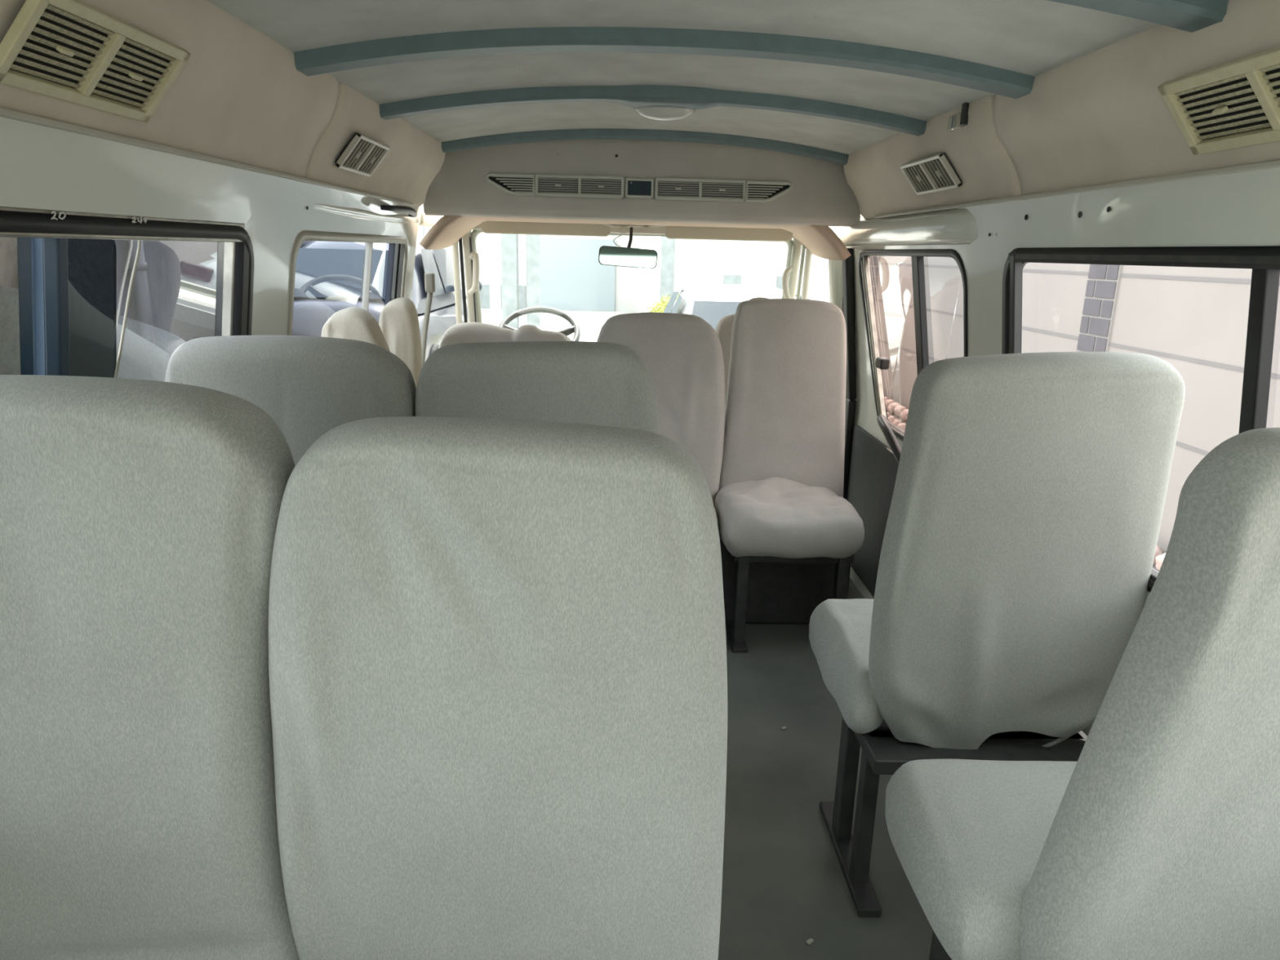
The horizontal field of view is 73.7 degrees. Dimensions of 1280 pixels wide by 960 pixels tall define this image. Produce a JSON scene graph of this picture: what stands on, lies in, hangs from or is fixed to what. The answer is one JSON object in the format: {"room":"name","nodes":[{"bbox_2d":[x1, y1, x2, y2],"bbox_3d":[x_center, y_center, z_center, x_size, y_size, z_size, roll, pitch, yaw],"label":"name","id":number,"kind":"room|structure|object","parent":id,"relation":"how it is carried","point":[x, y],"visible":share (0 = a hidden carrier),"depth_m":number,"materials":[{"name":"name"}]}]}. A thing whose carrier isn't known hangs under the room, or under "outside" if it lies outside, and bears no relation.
{"room":"vehicle interior","nodes":[
{"label":"vehicle interior","id":0,"kind":"room"},
{"bbox_2d":[191,159,422,335],"bbox_3d":[-0.757,0.078,1.298,0.195,1.620,3.740,1,15,-2],"label":"wall","id":1,"kind":"structure","parent":0,"point":[273,211],"depth_m":1.77,"materials":[{"name":"paint"}]},
{"bbox_2d":[0,116,196,219],"bbox_3d":[-0.699,-0.211,0.380,0.031,0.114,2.076,1,15,-2],"label":"wall panel","id":2,"kind":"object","parent":1,"relation":"attached to","point":[43,167],"depth_m":1.11,"materials":[{"name":"paint"}]},
{"bbox_2d":[0,206,253,382],"bbox_3d":[-0.779,0.067,0.683,0.109,0.588,2.170,1,15,-2],"label":"window","id":3,"kind":"structure","parent":1,"relation":"in","point":[76,300],"depth_m":1.24,"materials":[{"name":"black glass"}]},
{"bbox_2d":[0,106,413,205],"bbox_3d":[-0.686,-0.445,1.107,0.012,0.008,3.300,1,15,-2],"label":"trim","id":4,"kind":"structure","parent":1,"relation":"attached to","point":[4,113],"depth_m":1.21,"materials":[{"name":"beige plastic"}]},
{"bbox_2d":[0,0,445,206],"bbox_3d":[-0.663,-0.574,1.140,0.123,0.236,3.730,1,15,-2],"label":"air duct","id":5,"kind":"object","parent":1,"relation":"attached to","point":[188,75],"visible":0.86,"depth_m":1.25,"materials":[{"name":"plastic"}]},
{"bbox_2d":[0,0,191,122],"bbox_3d":[-0.640,-0.495,1.012,0.077,0.094,0.300,1,15,-2],"label":"air vent","id":6,"kind":"object","parent":5,"relation":"attached to","point":[92,60],"depth_m":0.99,"materials":[{"name":"grey plastic"}]},
{"bbox_2d":[334,132,390,177],"bbox_3d":[-0.661,-0.776,2.044,0.066,0.078,0.250,1,15,-2],"label":"air vent","id":7,"kind":"object","parent":5,"relation":"attached to","point":[358,154],"depth_m":2.01,"materials":[{"name":"grey plastic"}]},
{"bbox_2d":[287,230,408,335],"bbox_3d":[-0.823,-0.401,2.436,0.104,0.581,1.059,1,15,-2],"label":"window","id":8,"kind":"structure","parent":1,"relation":"in","point":[397,256],"depth_m":2.51,"materials":[{"name":"beige plastic"}]},
{"bbox_2d":[313,203,418,223],"bbox_3d":[-0.797,-0.746,2.380,0.097,0.066,1.180,1,15,-2],"label":"trim","id":9,"kind":"structure","parent":1,"relation":"attached to","point":[357,213],"depth_m":2.33,"materials":[{"name":"paint"}]},
{"bbox_2d":[380,204,417,217],"bbox_3d":[-0.712,-0.811,2.571,0.053,0.026,0.353,1,15,-2],"label":"handle","id":10,"kind":"object","parent":1,"relation":"attached to","point":[411,212],"visible":1,"depth_m":2.48,"materials":[{"name":"black plastic"}]},
{"bbox_2d":[418,210,473,231],"bbox_3d":[-0.841,-0.447,3.692,0.095,1.330,1.100,1,15,-2],"label":"wall","id":11,"kind":"structure","parent":0,"point":[425,220],"depth_m":3.11,"materials":[{"name":"beige plastic"}]},
{"bbox_2d":[420,272,435,368],"bbox_3d":[-0.796,-0.527,3.164,0.084,0.471,0.030,1,15,-2],"label":"belt","id":12,"kind":"object","parent":11,"relation":"attached to","point":[429,277],"visible":0.85,"depth_m":3.15,"materials":[{"name":"grey fabric"}]},
{"bbox_2d":[452,231,477,324],"bbox_3d":[-0.752,-0.785,3.706,0.075,0.649,0.324,1,15,-2],"label":"trim","id":13,"kind":"structure","parent":11,"relation":"attached to","point":[467,246],"depth_m":3.62,"materials":[{"name":"beige plastic"}]},
{"bbox_2d":[467,250,479,295],"bbox_3d":[-0.693,-0.859,3.544,0.052,0.180,0.028,1,15,-2],"label":"handle","id":14,"kind":"object","parent":11,"relation":"attached to","point":[473,255],"visible":1,"depth_m":3.53,"materials":[{"name":"beige plastic"}]},
{"bbox_2d":[481,221,609,236],"bbox_3d":[-0.382,-1.028,3.464,0.521,0.063,0.020,1,15,-2],"label":"sun visor","id":15,"kind":"object","parent":11,"relation":"attached to","point":[487,227],"visible":0.72,"depth_m":3.46,"materials":[{"name":"beige plastic"}]},
{"bbox_2d":[471,229,793,324],"bbox_3d":[-0.039,-0.794,3.779,1.388,0.601,0.228,1,15,-2],"label":"window","id":16,"kind":"structure","parent":11,"relation":"in","point":[475,233],"depth_m":3.64,"materials":[{"name":"clear glass"}]},
{"bbox_2d":[472,223,795,238],"bbox_3d":[-0.023,-1.063,3.598,1.500,0.050,0.060,1,15,-2],"label":"trim","id":17,"kind":"structure","parent":11,"relation":"attached to","point":[636,230],"depth_m":3.57,"materials":[{"name":"beige plastic"}]},
{"bbox_2d":[480,278,660,342],"bbox_3d":[-0.424,-3.410,19.788,60.000,0.100,80.000,1,15,-2],"label":"ground","id":18,"kind":"structure","parent":0,"point":[590,323],"depth_m":23.48,"materials":[{"name":"white concrete"}]},
{"bbox_2d":[114,240,312,244],"bbox_3d":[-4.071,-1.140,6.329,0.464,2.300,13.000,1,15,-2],"label":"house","id":19,"kind":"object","parent":18,"relation":"on","point":[304,242],"visible":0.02,"depth_m":10.41,"materials":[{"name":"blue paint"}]},
{"bbox_2d":[292,238,482,362],"bbox_3d":[-2.972,-1.871,9.929,2.095,1.902,4.480,1,15,-2],"label":"parked car","id":20,"kind":"object","parent":18,"relation":"on","point":[330,275],"visible":0.19,"depth_m":8.41,"materials":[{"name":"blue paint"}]},
{"bbox_2d":[479,280,482,291],"bbox_3d":[-2.026,-2.365,10.419,0.195,0.182,0.100,1,15,-2],"label":"mirror","id":21,"kind":"object","parent":20,"relation":"attached to","point":[480,284],"depth_m":10.40,"materials":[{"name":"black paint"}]},
{"bbox_2d":[488,233,501,325],"bbox_3d":[-2.626,-4.154,15.394,0.180,3.500,0.180,1,15,-2],"label":"gate post","id":22,"kind":"object","parent":18,"relation":"on","point":[494,238],"visible":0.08,"depth_m":15.45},
{"bbox_2d":[501,233,519,328],"bbox_3d":[-2.790,-4.933,18.287,0.330,3.500,0.330,1,15,-2],"label":"gate post","id":23,"kind":"object","parent":18,"relation":"on","point":[509,242],"visible":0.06,"depth_m":18.29,"materials":[{"name":"grey stone"}]},
{"bbox_2d":[417,204,639,311],"bbox_3d":[-6.550,-8.743,27.496,13.000,6.000,5.070,1,15,-2],"label":"building","id":24,"kind":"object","parent":18,"relation":"on","point":[573,277],"visible":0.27,"depth_m":25.69,"materials":[{"name":"grey"}]},
{"bbox_2d":[417,225,423,239],"bbox_3d":[-7.335,-6.469,25.504,1.800,2.400,0.080,1,15,-2],"label":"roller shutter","id":25,"kind":"object","parent":24,"relation":"hanging from","point":[420,230],"depth_m":25.26,"materials":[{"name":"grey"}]},
{"bbox_2d":[539,237,616,311],"bbox_3d":[-2.044,-6.178,25.708,2.600,2.100,0.080,1,15,-2],"label":"roller shutter","id":26,"kind":"object","parent":24,"relation":"hanging from","point":[573,277],"depth_m":25.68,"materials":[{"name":"grey"}]},
{"bbox_2d":[526,234,540,326],"bbox_3d":[-2.290,-4.924,18.302,0.270,3.500,0.270,1,15,-2],"label":"gate post","id":27,"kind":"object","parent":18,"relation":"on","point":[533,252],"visible":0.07,"depth_m":18.33,"materials":[{"name":"grey stone"}]},
{"bbox_2d":[647,294,669,312],"bbox_3d":[0.515,-3.228,17.258,0.872,1.026,0.879,1,15,-2],"label":"bush","id":28,"kind":"object","parent":18,"relation":"on","point":[660,306],"visible":0.16,"depth_m":17.13,"materials":[{"name":"yellow plant"}]},
{"bbox_2d":[659,236,675,312],"bbox_3d":[0.711,-5.801,21.866,0.340,3.500,0.340,1,15,-2],"label":"stone column","id":29,"kind":"structure","parent":18,"relation":"on","point":[668,245],"depth_m":21.80,"materials":[{"name":"white stone"}]},
{"bbox_2d":[663,284,808,330],"bbox_3d":[1.050,-1.480,9.715,2.095,1.463,4.480,1,15,-2],"label":"parked car","id":30,"kind":"object","parent":18,"relation":"on","point":[710,304],"visible":0.02,"depth_m":8.64,"materials":[{"name":"silver metal"}]},
{"bbox_2d":[673,238,830,302],"bbox_3d":[5.606,-7.550,25.008,9.600,5.600,6.050,1,15,-2],"label":"building","id":31,"kind":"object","parent":18,"relation":"on","point":[697,262],"visible":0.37,"depth_m":22.38,"materials":[{"name":"grey stone"}]},
{"bbox_2d":[886,412,894,417],"bbox_3d":[2.809,-0.711,9.633,0.140,0.126,0.159,11,18,32],"label":"cobbles","id":32,"kind":"object","parent":18,"relation":"on","point":[889,414],"visible":0.2,"depth_m":9.56,"materials":[{"name":"beige stone"}]},
{"bbox_2d":[884,399,895,410],"bbox_3d":[2.827,-0.851,9.675,0.139,0.126,0.159,2,15,2],"label":"cobbles","id":33,"kind":"object","parent":32,"relation":"on","point":[887,402],"visible":0.38,"depth_m":9.62,"materials":[{"name":"beige stone"}]},
{"bbox_2d":[888,414,899,422],"bbox_3d":[2.805,-0.658,9.435,0.139,0.127,0.158,15,20,40],"label":"cobbles","id":34,"kind":"object","parent":18,"relation":"on","point":[891,418],"visible":0.38,"depth_m":9.38,"materials":[{"name":"beige stone"}]},
{"bbox_2d":[887,402,900,413],"bbox_3d":[2.828,-0.800,9.482,0.143,0.122,0.166,-1,15,-11],"label":"cobbles","id":35,"kind":"object","parent":34,"relation":"on","point":[891,406],"visible":0.69,"depth_m":9.44,"materials":[{"name":"beige stone"}]},
{"bbox_2d":[892,417,905,426],"bbox_3d":[2.805,-0.606,9.243,0.138,0.127,0.156,9,17,27],"label":"cobbles","id":36,"kind":"object","parent":18,"relation":"on","point":[898,420],"visible":0.43,"depth_m":9.19,"materials":[{"name":"beige stone"}]},
{"bbox_2d":[893,405,906,417],"bbox_3d":[2.837,-0.745,9.287,0.138,0.129,0.173,-1,15,-8],"label":"cobbles","id":37,"kind":"object","parent":36,"relation":"on","point":[898,410],"visible":0.66,"depth_m":9.24,"materials":[{"name":"beige stone"}]},
{"bbox_2d":[897,422,906,431],"bbox_3d":[2.801,-0.554,9.047,0.144,0.123,0.164,13,19,36],"label":"cobbles","id":38,"kind":"object","parent":18,"relation":"on","point":[902,425],"visible":0.37,"depth_m":8.99,"materials":[{"name":"beige stone"}]},
{"bbox_2d":[900,408,908,421],"bbox_3d":[2.845,-0.689,9.075,0.137,0.128,0.157,5,15,14],"label":"cobbles","id":39,"kind":"object","parent":38,"relation":"on","point":[904,413],"visible":0.46,"depth_m":9.04,"materials":[{"name":"beige stone"}]},
{"bbox_2d":[868,255,1279,568],"bbox_3d":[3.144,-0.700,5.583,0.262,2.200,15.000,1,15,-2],"label":"building","id":40,"kind":"structure","parent":18,"relation":"on","point":[1194,320],"depth_m":5.31,"materials":[{"name":"grey"}]},
{"bbox_3d":[2.916,0.618,4.689,0.151,0.127,0.169,-3,28,-16],"label":"cobbles","id":41,"kind":"object","parent":18,"relation":"on","visible":0},
{"bbox_2d":[1155,552,1165,570],"bbox_3d":[2.948,0.470,4.747,0.143,0.116,0.162,4,15,10],"label":"cobbles","id":42,"kind":"object","parent":41,"relation":"on","point":[1159,559],"visible":0.25,"depth_m":4.74,"materials":[{"name":"beige stone"}]},
{"bbox_3d":[2.916,0.563,4.890,0.154,0.121,0.172,-2,21,-12],"label":"cobbles","id":43,"kind":"object","parent":18,"relation":"on","visible":0},
{"bbox_2d":[1152,545,1163,564],"bbox_3d":[2.946,0.421,4.939,0.143,0.117,0.163,8,16,23],"label":"cobbles","id":44,"kind":"object","parent":43,"relation":"on","point":[1158,551],"visible":0.18,"depth_m":4.87,"materials":[{"name":"beige stone"}]},
{"bbox_2d":[207,0,1158,154],"bbox_3d":[0.058,-0.691,1.204,1.520,0.109,3.920,1,15,-2],"label":"ceiling","id":45,"kind":"structure","parent":0,"point":[1033,37],"depth_m":1.50,"materials":[{"name":"fabric"}]},
{"bbox_2d":[423,139,860,226],"bbox_3d":[0.013,-1.074,3.013,1.520,0.309,0.165,1,15,-2],"label":"panel","id":46,"kind":"object","parent":45,"relation":"attached to","point":[597,180],"visible":0.98,"depth_m":2.99,"materials":[{"name":"plastic"}]},
{"bbox_2d":[484,172,534,195],"bbox_3d":[-0.453,-1.028,2.970,0.175,0.075,0.026,1,15,-2],"label":"grille","id":47,"kind":"object","parent":46,"relation":"attached to","point":[496,184],"depth_m":2.97,"materials":[{"name":"grey plastic"}]},
{"bbox_2d":[534,173,624,199],"bbox_3d":[-0.210,-1.024,2.976,0.310,0.074,0.027,1,15,-2],"label":"air vent","id":48,"kind":"object","parent":46,"relation":"attached to","point":[547,186],"depth_m":2.98,"materials":[{"name":"grey plastic"}]},
{"bbox_2d":[654,177,746,202],"bbox_3d":[0.211,-1.016,2.988,0.319,0.074,0.027,1,15,-2],"label":"air vent","id":49,"kind":"object","parent":46,"relation":"attached to","point":[667,189],"depth_m":2.99,"materials":[{"name":"grey plastic"}]},
{"bbox_2d":[745,180,793,202],"bbox_3d":[0.454,-1.012,2.996,0.168,0.075,0.026,1,15,-2],"label":"grille","id":50,"kind":"object","parent":46,"relation":"attached to","point":[756,191],"depth_m":2.99,"materials":[{"name":"grey plastic"}]},
{"bbox_2d":[632,106,695,121],"bbox_3d":[0.063,-0.939,2.173,0.182,0.045,0.140,1,15,-2],"label":"dome lamp","id":51,"kind":"object","parent":45,"relation":"attached to","point":[657,113],"visible":0.48,"depth_m":2.14,"materials":[{"name":"grey plastic"}]},
{"bbox_2d":[665,226,792,241],"bbox_3d":[0.363,-1.012,3.486,0.522,0.064,0.020,1,15,-2],"label":"sun visor","id":52,"kind":"object","parent":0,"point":[671,232],"visible":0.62,"depth_m":3.48,"materials":[{"name":"beige plastic"}]},
{"bbox_2d":[717,577,933,959],"bbox_3d":[0.013,0.816,1.825,1.740,0.040,4.300,1,15,-2],"label":"floor","id":53,"kind":"structure","parent":0,"point":[784,886],"depth_m":1.89,"materials":[{"name":"rubber"}]},
{"bbox_2d":[0,374,299,959],"bbox_3d":[-0.654,0.378,1.167,0.600,1.113,0.597,1,15,-2],"label":"passenger seat","id":54,"kind":"object","parent":53,"relation":"on","point":[139,518],"visible":0.8,"depth_m":0.83,"materials":[{"name":"grey fabric"}]},
{"bbox_2d":[169,335,416,465],"bbox_3d":[-0.710,0.211,1.842,0.590,1.083,0.567,1,15,-2],"label":"passenger seat","id":55,"kind":"object","parent":53,"relation":"on","point":[309,387],"visible":0.16,"depth_m":1.46,"materials":[{"name":"grey fabric"}]},
{"bbox_2d":[322,306,389,351],"bbox_3d":[-0.711,0.017,2.575,0.438,1.078,0.451,1,15,-2],"label":"passenger seat","id":56,"kind":"object","parent":53,"relation":"on","point":[356,323],"visible":0.09,"depth_m":2.24,"materials":[{"name":"beige fabric"}]},
{"bbox_2d":[378,297,421,387],"bbox_3d":[-0.743,-0.100,3.016,0.383,1.075,0.296,1,15,-2],"label":"passenger seat","id":57,"kind":"object","parent":53,"relation":"on","point":[398,322],"visible":0.19,"depth_m":2.77,"materials":[{"name":"beige fabric"}]},
{"bbox_2d":[268,416,727,959],"bbox_3d":[-0.159,0.403,1.185,0.507,1.080,0.598,1,15,-2],"label":"passenger seat","id":58,"kind":"object","parent":53,"relation":"on","point":[498,667],"visible":1,"depth_m":0.85,"materials":[{"name":"grey fabric"}]},
{"bbox_2d":[436,323,573,349],"bbox_3d":[-0.513,-0.167,3.500,0.602,0.965,0.535,1,15,-2],"label":"seat","id":59,"kind":"object","parent":53,"relation":"on","point":[460,333],"visible":0.16,"depth_m":3.14,"materials":[{"name":"beige fabric"}]},
{"bbox_2d":[415,341,660,434],"bbox_3d":[-0.191,0.220,1.857,0.541,1.084,0.565,1,15,-2],"label":"passenger seat","id":60,"kind":"object","parent":53,"relation":"on","point":[604,384],"visible":0.2,"depth_m":1.47,"materials":[{"name":"grey fabric"}]},
{"bbox_2d":[597,311,725,522],"bbox_3d":[0.069,-0.012,2.825,0.454,1.044,0.474,1,15,-2],"label":"passenger seat","id":61,"kind":"object","parent":53,"relation":"on","point":[682,355],"visible":0.37,"depth_m":2.86,"materials":[{"name":"grey fabric"}]},
{"bbox_2d":[715,297,768,402],"bbox_3d":[0.461,-0.215,3.543,0.566,1.084,0.522,1,15,-2],"label":"passenger seat","id":62,"kind":"object","parent":53,"relation":"on","point":[723,329],"visible":0.03,"depth_m":3.20,"materials":[{"name":"grey fabric"}]},
{"bbox_2d":[713,298,865,652],"bbox_3d":[0.484,-0.030,2.831,0.487,1.098,0.543,1,15,-2],"label":"passenger seat","id":63,"kind":"object","parent":53,"relation":"on","point":[789,538],"visible":0.98,"depth_m":2.89,"materials":[{"name":"grey fabric"}]},
{"bbox_2d":[713,479,865,559],"bbox_3d":[0.477,0.121,2.823,0.451,0.196,0.446,1,15,-2],"label":"seat cushion","id":64,"kind":"object","parent":63,"relation":"on","point":[758,518],"depth_m":2.64,"materials":[{"name":"grey fabric"}]},
{"bbox_2d":[805,937,813,944],"bbox_3d":[0.317,0.861,1.593,0.014,0.003,0.008,-10,19,-37],"label":"scrap","id":65,"kind":"object","parent":53,"relation":"on","point":[811,940],"visible":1,"depth_m":1.59,"materials":[{"name":"beige plastic"}]},
{"bbox_2d":[847,564,850,591],"bbox_3d":[0.429,0.345,3.314,0.740,0.120,0.160,1,15,-2],"label":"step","id":66,"kind":"structure","parent":53,"relation":"on","point":[850,565],"depth_m":3.25,"materials":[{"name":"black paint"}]},
{"bbox_2d":[807,351,1185,916],"bbox_3d":[0.646,0.265,1.741,0.516,1.097,0.494,1,15,-2],"label":"passenger seat","id":67,"kind":"object","parent":53,"relation":"on","point":[1020,538],"visible":0.98,"depth_m":1.48,"materials":[{"name":"grey fabric"}]},
{"bbox_2d":[807,599,884,734],"bbox_3d":[0.605,0.387,1.797,0.441,0.170,0.448,1,15,-2],"label":"seat cushion","id":68,"kind":"object","parent":67,"relation":"on","point":[838,632],"depth_m":1.71,"materials":[{"name":"grey fabric"}]},
{"bbox_2d":[884,427,1279,959],"bbox_3d":[0.779,0.434,1.139,0.799,1.092,0.450,1,15,-2],"label":"passenger seat","id":69,"kind":"object","parent":53,"relation":"on","point":[1161,841],"visible":1,"depth_m":0.93,"materials":[{"name":"grey fabric"}]},
{"bbox_2d":[884,759,1077,959],"bbox_3d":[0.608,0.538,1.216,0.458,0.155,0.341,1,15,-2],"label":"seat cushion","id":70,"kind":"object","parent":69,"relation":"on","point":[968,837],"depth_m":1.16,"materials":[{"name":"grey fabric"}]},
{"bbox_2d":[845,187,1279,736],"bbox_3d":[0.833,0.058,1.527,0.195,1.620,4.120,1,15,-2],"label":"wall","id":71,"kind":"structure","parent":0,"point":[1091,219],"depth_m":1.98,"materials":[{"name":"paint"}]},
{"bbox_2d":[598,226,657,268],"bbox_3d":[-0.048,-0.953,3.495,0.241,0.165,0.067,1,15,-2],"label":"mirror","id":72,"kind":"object","parent":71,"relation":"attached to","point":[618,255],"visible":0.99,"depth_m":3.47,"materials":[{"name":"black plastic"}]},
{"bbox_2d":[603,223,664,233],"bbox_3d":[-0.013,-1.020,3.447,0.271,0.050,0.026,1,15,-2],"label":"bracket","id":73,"kind":"object","parent":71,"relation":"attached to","point":[623,227],"visible":0.63,"depth_m":3.44,"materials":[{"name":"beige plastic"}]},
{"bbox_2d":[418,215,851,260],"bbox_3d":[-0.017,-0.956,3.316,1.536,0.156,0.620,1,15,-2],"label":"trim","id":74,"kind":"structure","parent":71,"relation":"attached to","point":[821,241],"depth_m":3.17,"materials":[{"name":"beige plastic"}]},
{"bbox_2d":[441,128,848,164],"bbox_3d":[0.020,-1.100,2.806,1.380,0.092,0.063,1,15,-2],"label":"trim","id":75,"kind":"structure","parent":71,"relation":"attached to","point":[567,134],"depth_m":2.77,"materials":[{"name":"plastic"}]},
{"bbox_2d":[378,84,926,136],"bbox_3d":[0.036,-0.919,2.133,1.380,0.092,0.197,1,15,-2],"label":"trim","id":76,"kind":"structure","parent":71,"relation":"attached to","point":[693,98],"depth_m":2.05,"materials":[{"name":"plastic"}]},
{"bbox_2d":[293,26,1035,98],"bbox_3d":[0.050,-0.765,1.560,1.380,0.092,0.083,1,15,-2],"label":"ceiling beam","id":77,"kind":"structure","parent":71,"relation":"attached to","point":[1002,82],"depth_m":1.52,"materials":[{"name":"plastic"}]},
{"bbox_2d":[782,266,793,298],"bbox_3d":[0.625,-0.821,3.585,0.057,0.153,0.028,1,15,-2],"label":"handle","id":78,"kind":"object","parent":71,"relation":"attached to","point":[785,288],"visible":0.84,"depth_m":3.57,"materials":[{"name":"beige plastic"}]},
{"bbox_2d":[788,238,812,299],"bbox_3d":[0.676,-0.759,3.747,0.075,0.649,0.324,1,15,-2],"label":"trim","id":79,"kind":"structure","parent":71,"relation":"attached to","point":[797,248],"depth_m":3.63,"materials":[{"name":"beige plastic"}]},
{"bbox_2d":[828,259,843,308],"bbox_3d":[0.786,-0.305,3.510,0.118,1.251,0.060,1,15,-2],"label":"trim","id":80,"kind":"structure","parent":71,"relation":"attached to","point":[835,267],"depth_m":3.36,"materials":[{"name":"paint"}]},
{"bbox_2d":[840,297,847,399],"bbox_3d":[0.819,-0.381,3.408,0.087,0.680,0.030,1,15,-2],"label":"belt","id":81,"kind":"object","parent":71,"relation":"hanging from","point":[842,307],"visible":0.11,"depth_m":3.32,"materials":[{"name":"grey"}]},
{"bbox_2d":[842,248,902,598],"bbox_3d":[0.818,-0.109,2.781,0.114,1.252,1.290,1,15,-2],"label":"door","id":82,"kind":"structure","parent":71,"relation":"in","point":[870,466],"depth_m":3.18,"materials":[{"name":"black plastic"}]},
{"bbox_2d":[831,208,977,246],"bbox_3d":[0.806,-0.789,2.697,0.096,0.094,1.340,1,15,-2],"label":"trim","id":83,"kind":"structure","parent":71,"relation":"attached to","point":[955,226],"depth_m":2.40,"materials":[{"name":"paint"}]},
{"bbox_2d":[858,248,968,441],"bbox_3d":[0.847,-0.414,2.704,0.112,0.610,1.004,1,15,-2],"label":"window","id":84,"kind":"structure","parent":71,"relation":"in","point":[877,363],"depth_m":2.60,"materials":[{"name":"black rubber"}]},
{"bbox_2d":[843,0,1279,218],"bbox_3d":[0.776,-0.547,1.182,0.125,0.236,3.730,1,15,-2],"label":"air duct","id":85,"kind":"object","parent":71,"relation":"attached to","point":[1158,100],"visible":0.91,"depth_m":1.36,"materials":[{"name":"plastic"}]},
{"bbox_2d":[899,151,962,195],"bbox_3d":[0.730,-0.768,2.152,0.066,0.078,0.290,1,15,-2],"label":"air vent","id":86,"kind":"object","parent":85,"relation":"attached to","point":[928,173],"depth_m":2.12,"materials":[{"name":"grey plastic"}]},
{"bbox_2d":[947,102,969,131],"bbox_3d":[0.701,-0.800,1.876,0.013,0.051,0.097,1,15,-2],"label":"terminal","id":87,"kind":"object","parent":85,"relation":"attached to","point":[957,121],"visible":0.98,"depth_m":1.87,"materials":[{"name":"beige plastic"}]},
{"bbox_2d":[1157,46,1279,155],"bbox_3d":[0.760,-0.462,1.033,0.077,0.094,0.340,1,15,-2],"label":"air vent","id":88,"kind":"object","parent":85,"relation":"attached to","point":[1229,104],"depth_m":1.10,"materials":[{"name":"grey plastic"}]},
{"bbox_2d":[874,160,1279,217],"bbox_3d":[0.797,-0.418,1.149,0.012,0.008,3.300,1,15,-2],"label":"trim","id":89,"kind":"structure","parent":71,"relation":"attached to","point":[1271,164],"depth_m":1.40,"materials":[{"name":"beige plastic"}]},
{"bbox_2d":[1047,0,1228,32],"bbox_3d":[0.061,-0.633,1.068,1.380,0.092,0.083,1,15,-2],"label":"trim","id":90,"kind":"structure","parent":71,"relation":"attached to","point":[1189,15],"depth_m":1.07,"materials":[{"name":"plastic"}]},
{"bbox_2d":[1001,245,1279,592],"bbox_3d":[0.894,0.070,0.848,0.106,0.584,2.412,1,15,-2],"label":"window","id":91,"kind":"structure","parent":71,"relation":"in","point":[1264,260],"depth_m":1.23,"materials":[{"name":"black rubber"}]},
{"bbox_2d":[1119,167,1279,244],"bbox_3d":[0.843,-0.187,0.439,0.031,0.114,2.106,1,15,-2],"label":"wall panel","id":92,"kind":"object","parent":71,"relation":"attached to","point":[1239,207],"depth_m":1.24,"materials":[{"name":"paint"}]},
{"bbox_3d":[-0.038,-0.221,4.259,1.720,0.720,0.040,1,15,-2],"label":"wall","id":93,"kind":"structure","parent":0,"visible":0},
{"bbox_3d":[-0.030,-0.321,4.035,1.600,0.510,0.319,1,15,-2],"label":"dashboard","id":94,"kind":"object","parent":93,"relation":"attached to","visible":0},
{"bbox_2d":[499,306,580,341],"bbox_3d":[-0.444,-0.626,3.736,0.364,0.245,0.308,1,15,-2],"label":"steering wheel","id":95,"kind":"object","parent":94,"relation":"attached to","point":[575,329],"visible":0.37,"depth_m":3.79,"materials":[{"name":"grey plastic"}]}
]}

